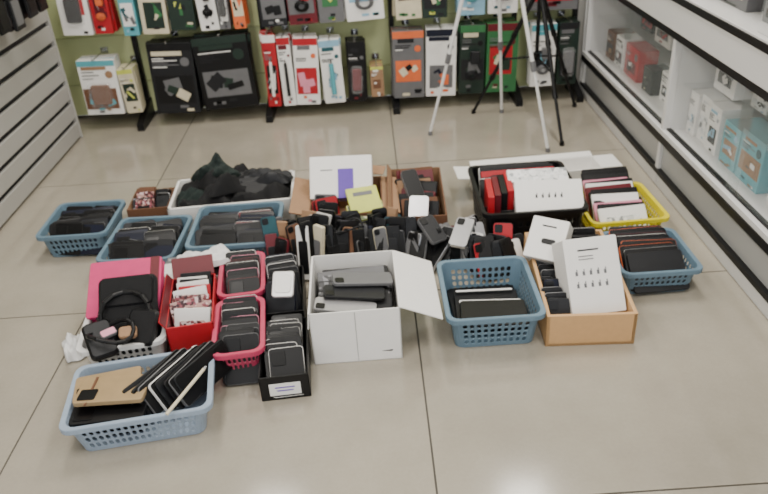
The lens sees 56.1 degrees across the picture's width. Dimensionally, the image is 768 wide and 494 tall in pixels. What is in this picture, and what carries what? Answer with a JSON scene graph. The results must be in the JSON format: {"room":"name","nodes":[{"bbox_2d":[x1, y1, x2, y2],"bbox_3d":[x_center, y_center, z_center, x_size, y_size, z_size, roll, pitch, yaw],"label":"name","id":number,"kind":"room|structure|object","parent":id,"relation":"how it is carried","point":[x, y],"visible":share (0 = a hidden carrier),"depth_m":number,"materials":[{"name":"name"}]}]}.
{"room":"electronics store","nodes":[
{"label":"electronics store","id":0,"kind":"room"},
{"bbox_2d":[0,84,767,493],"bbox_3d":[-0.072,0.477,2.208,4.600,0.060,5.520,-4,31,0],"label":"floor","id":1,"kind":"structure","parent":0,"point":[682,408],"depth_m":2.22,"materials":[{"name":"tile"}]},
{"bbox_2d":[0,0,82,226],"bbox_3d":[-1.833,-0.326,2.196,0.430,1.528,3.838,-4,31,0],"label":"panel","id":2,"kind":"object","parent":1,"relation":"on","point":[39,122],"visible":1,"depth_m":3.59,"materials":[{"name":"laminate"}]},
{"bbox_2d":[62,332,85,362],"bbox_3d":[-1.054,0.329,2.441,0.076,0.066,0.130,-20,34,-25],"label":"plastic bag","id":3,"kind":"object","parent":1,"relation":"on","point":[69,345],"visible":0.65,"depth_m":2.41,"materials":[{"name":"white plastic"}]},
{"bbox_2d":[35,199,125,256],"bbox_3d":[-1.288,-0.081,3.101,0.299,0.122,0.319,-4,31,0],"label":"basket","id":4,"kind":"object","parent":1,"relation":"on","point":[82,228],"visible":0.89,"depth_m":3.03,"materials":[{"name":"blue plastic"}]},
{"bbox_2d":[76,256,172,367],"bbox_3d":[-0.864,0.217,2.422,0.279,0.254,0.442,-8,31,-7],"label":"basket","id":5,"kind":"object","parent":1,"relation":"on","point":[124,298],"visible":0.73,"depth_m":2.34,"materials":[{"name":"white plastic"}]},
{"bbox_2d":[96,215,192,262],"bbox_3d":[-0.962,-0.005,2.939,0.309,0.121,0.359,-3,31,2],"label":"basket","id":6,"kind":"object","parent":1,"relation":"on","point":[165,237],"visible":0.74,"depth_m":2.91,"materials":[{"name":"blue plastic"}]},
{"bbox_2d":[59,340,233,450],"bbox_3d":[-0.682,0.436,2.124,0.476,0.161,0.307,-8,31,-7],"label":"basket","id":7,"kind":"object","parent":1,"relation":"on","point":[110,404],"visible":0.99,"depth_m":2.08,"materials":[{"name":"blue plastic"}]},
{"bbox_2d":[127,187,174,216],"bbox_3d":[-1.050,-0.195,3.269,0.180,0.123,0.202,-5,31,-3],"label":"box","id":8,"kind":"object","parent":1,"relation":"on","point":[146,201],"visible":0.77,"depth_m":3.22,"materials":[{"name":"cardboard"}]},
{"bbox_2d":[158,254,220,351],"bbox_3d":[-0.658,0.207,2.468,0.167,0.205,0.346,-8,31,-7],"label":"box","id":9,"kind":"object","parent":1,"relation":"on","point":[190,299],"visible":0.89,"depth_m":2.39,"materials":[{"name":"red cardboard"}]},
{"bbox_2d":[164,244,229,283],"bbox_3d":[-0.699,0.089,2.700,0.280,0.176,0.204,-7,31,-5],"label":"plastic bag","id":10,"kind":"object","parent":1,"relation":"on","point":[218,252],"visible":0.24,"depth_m":2.69,"materials":[{"name":"white plastic"}]},
{"bbox_2d":[167,152,296,231],"bbox_3d":[-0.674,-0.271,3.219,0.540,0.262,0.304,-5,31,-3],"label":"basket","id":11,"kind":"object","parent":1,"relation":"on","point":[216,182],"visible":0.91,"depth_m":3.17,"materials":[{"name":"white plastic"}]},
{"bbox_2d":[185,201,283,255],"bbox_3d":[-0.593,-0.045,2.939,0.359,0.148,0.364,-4,31,0],"label":"basket","id":12,"kind":"object","parent":1,"relation":"on","point":[237,226],"visible":0.59,"depth_m":2.88,"materials":[{"name":"blue plastic"}]},
{"bbox_2d":[211,294,265,385],"bbox_3d":[-0.466,0.298,2.356,0.168,0.138,0.323,-7,31,-5],"label":"basket","id":13,"kind":"object","parent":1,"relation":"on","point":[240,321],"visible":0.84,"depth_m":2.29,"materials":[{"name":"pink plastic"}]},
{"bbox_2d":[217,250,265,299],"bbox_3d":[-0.509,0.141,2.617,0.168,0.148,0.319,-7,31,-5],"label":"basket","id":14,"kind":"object","parent":1,"relation":"on","point":[245,273],"visible":0.76,"depth_m":2.58,"materials":[{"name":"pink plastic"}]},
{"bbox_2d":[258,313,310,401],"bbox_3d":[-0.315,0.338,2.296,0.150,0.116,0.309,-6,31,-4],"label":"box","id":15,"kind":"object","parent":1,"relation":"on","point":[284,372],"visible":0.99,"depth_m":2.22,"materials":[{"name":"black cardboard"}]},
{"bbox_2d":[263,252,306,320],"bbox_3d":[-0.355,0.143,2.541,0.140,0.205,0.314,-6,31,-4],"label":"box","id":16,"kind":"object","parent":1,"relation":"on","point":[285,287],"visible":0.84,"depth_m":2.46,"materials":[{"name":"black plastic"}]},
{"bbox_2d":[47,0,583,130],"bbox_3d":[-0.566,-1.559,3.948,3.394,1.720,0.300,-4,31,0],"label":"display rack","id":17,"kind":"object","parent":1,"relation":"on","point":[145,57],"visible":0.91,"depth_m":4.15,"materials":[{"name":"paint"}]},
{"bbox_2d":[260,207,405,279],"bbox_3d":[-0.188,-0.029,2.785,0.558,0.227,0.252,-4,31,0],"label":"cases","id":18,"kind":"object","parent":1,"relation":"on","point":[322,231],"visible":0.69,"depth_m":2.74,"materials":[{"name":"black plastic"}]},
{"bbox_2d":[289,154,399,220],"bbox_3d":[-0.163,-0.217,3.033,0.447,0.303,0.387,-4,31,0],"label":"box","id":19,"kind":"object","parent":1,"relation":"on","point":[339,184],"visible":0.54,"depth_m":3.00,"materials":[{"name":"cardboard"}]},
{"bbox_2d":[308,250,442,364],"bbox_3d":[-0.034,0.182,2.435,0.426,0.210,0.371,-4,31,-1],"label":"carton","id":20,"kind":"object","parent":1,"relation":"on","point":[355,302],"visible":1,"depth_m":2.33,"materials":[{"name":"white cardboard"}]},
{"bbox_2d":[387,164,447,223],"bbox_3d":[0.134,-0.210,3.054,0.237,0.237,0.460,-3,31,2],"label":"box","id":21,"kind":"object","parent":1,"relation":"on","point":[420,189],"visible":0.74,"depth_m":3.00,"materials":[{"name":"cardboard"}]},
{"bbox_2d":[405,214,485,272],"bbox_3d":[0.235,-0.017,2.761,0.350,0.186,0.198,-4,31,0],"label":"cases","id":22,"kind":"object","parent":1,"relation":"on","point":[426,239],"visible":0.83,"depth_m":2.74,"materials":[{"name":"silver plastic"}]},
{"bbox_2d":[428,0,549,152],"bbox_3d":[0.582,-1.303,3.435,0.542,1.675,0.606,-21,35,-27],"label":"tripod stand","id":23,"kind":"object","parent":1,"relation":"on","point":[500,41],"visible":1,"depth_m":3.67,"materials":[{"name":"white metal"}]},
{"bbox_2d":[437,256,545,346],"bbox_3d":[0.355,0.189,2.455,0.319,0.133,0.369,-4,31,0],"label":"basket","id":24,"kind":"object","parent":1,"relation":"on","point":[487,314],"visible":1,"depth_m":2.44,"materials":[{"name":"blue plastic"}]},
{"bbox_2d":[468,222,523,279],"bbox_3d":[0.428,0.012,2.710,0.239,0.163,0.173,-4,31,0],"label":"cases","id":25,"kind":"object","parent":1,"relation":"on","point":[502,242],"visible":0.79,"depth_m":2.69,"materials":[{"name":"black plastic"}]},
{"bbox_2d":[471,0,576,145],"bbox_3d":[0.798,-1.110,3.705,0.617,1.045,0.577,-4,31,0],"label":"tripod stand","id":26,"kind":"object","parent":1,"relation":"on","point":[542,5],"visible":0.98,"depth_m":3.84,"materials":[{"name":"black plastic"}]},
{"bbox_2d":[468,160,588,236],"bbox_3d":[0.574,-0.193,2.953,0.410,0.257,0.460,-4,31,0],"label":"crate","id":27,"kind":"object","parent":1,"relation":"on","point":[514,193],"visible":0.72,"depth_m":2.80,"materials":[{"name":"black plastic"}]},
{"bbox_2d":[453,151,622,191],"bbox_3d":[0.699,-0.335,3.328,0.750,0.109,0.180,-5,31,-3],"label":"carton","id":28,"kind":"object","parent":1,"relation":"on","point":[574,162],"visible":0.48,"depth_m":3.35,"materials":[{"name":"white cardboard"}]},
{"bbox_2d":[523,215,637,345],"bbox_3d":[0.647,0.069,2.473,0.317,0.291,0.490,-2,31,3],"label":"box","id":29,"kind":"object","parent":1,"relation":"on","point":[576,272],"visible":0.94,"depth_m":2.34,"materials":[{"name":"beige cardboard"}]},
{"bbox_2d":[580,166,669,231],"bbox_3d":[0.957,-0.173,2.956,0.319,0.177,0.362,-5,31,-2],"label":"basket","id":30,"kind":"object","parent":1,"relation":"on","point":[613,199],"visible":0.65,"depth_m":2.93,"materials":[{"name":"yellow plastic"}]},
{"bbox_2d":[603,225,702,293],"bbox_3d":[0.966,0.046,2.648,0.289,0.114,0.323,-4,31,0],"label":"basket","id":31,"kind":"object","parent":1,"relation":"on","point":[651,260],"visible":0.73,"depth_m":2.58,"materials":[{"name":"blue plastic"}]},
{"bbox_2d":[579,0,767,318],"bbox_3d":[1.456,-0.559,2.354,0.494,1.400,3.920,-4,31,0],"label":"display shelf","id":32,"kind":"object","parent":1,"relation":"on","point":[682,85],"visible":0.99,"depth_m":2.90,"materials":[{"name":"white laminate"}]},
{"bbox_2d":[576,0,585,82],"bbox_3d":[-0.252,-2.216,3.864,4.600,2.900,0.080,-4,31,0],"label":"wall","id":33,"kind":"structure","parent":0,"point":[581,8],"depth_m":4.41,"materials":[{"name":"white paint"}]}
]}

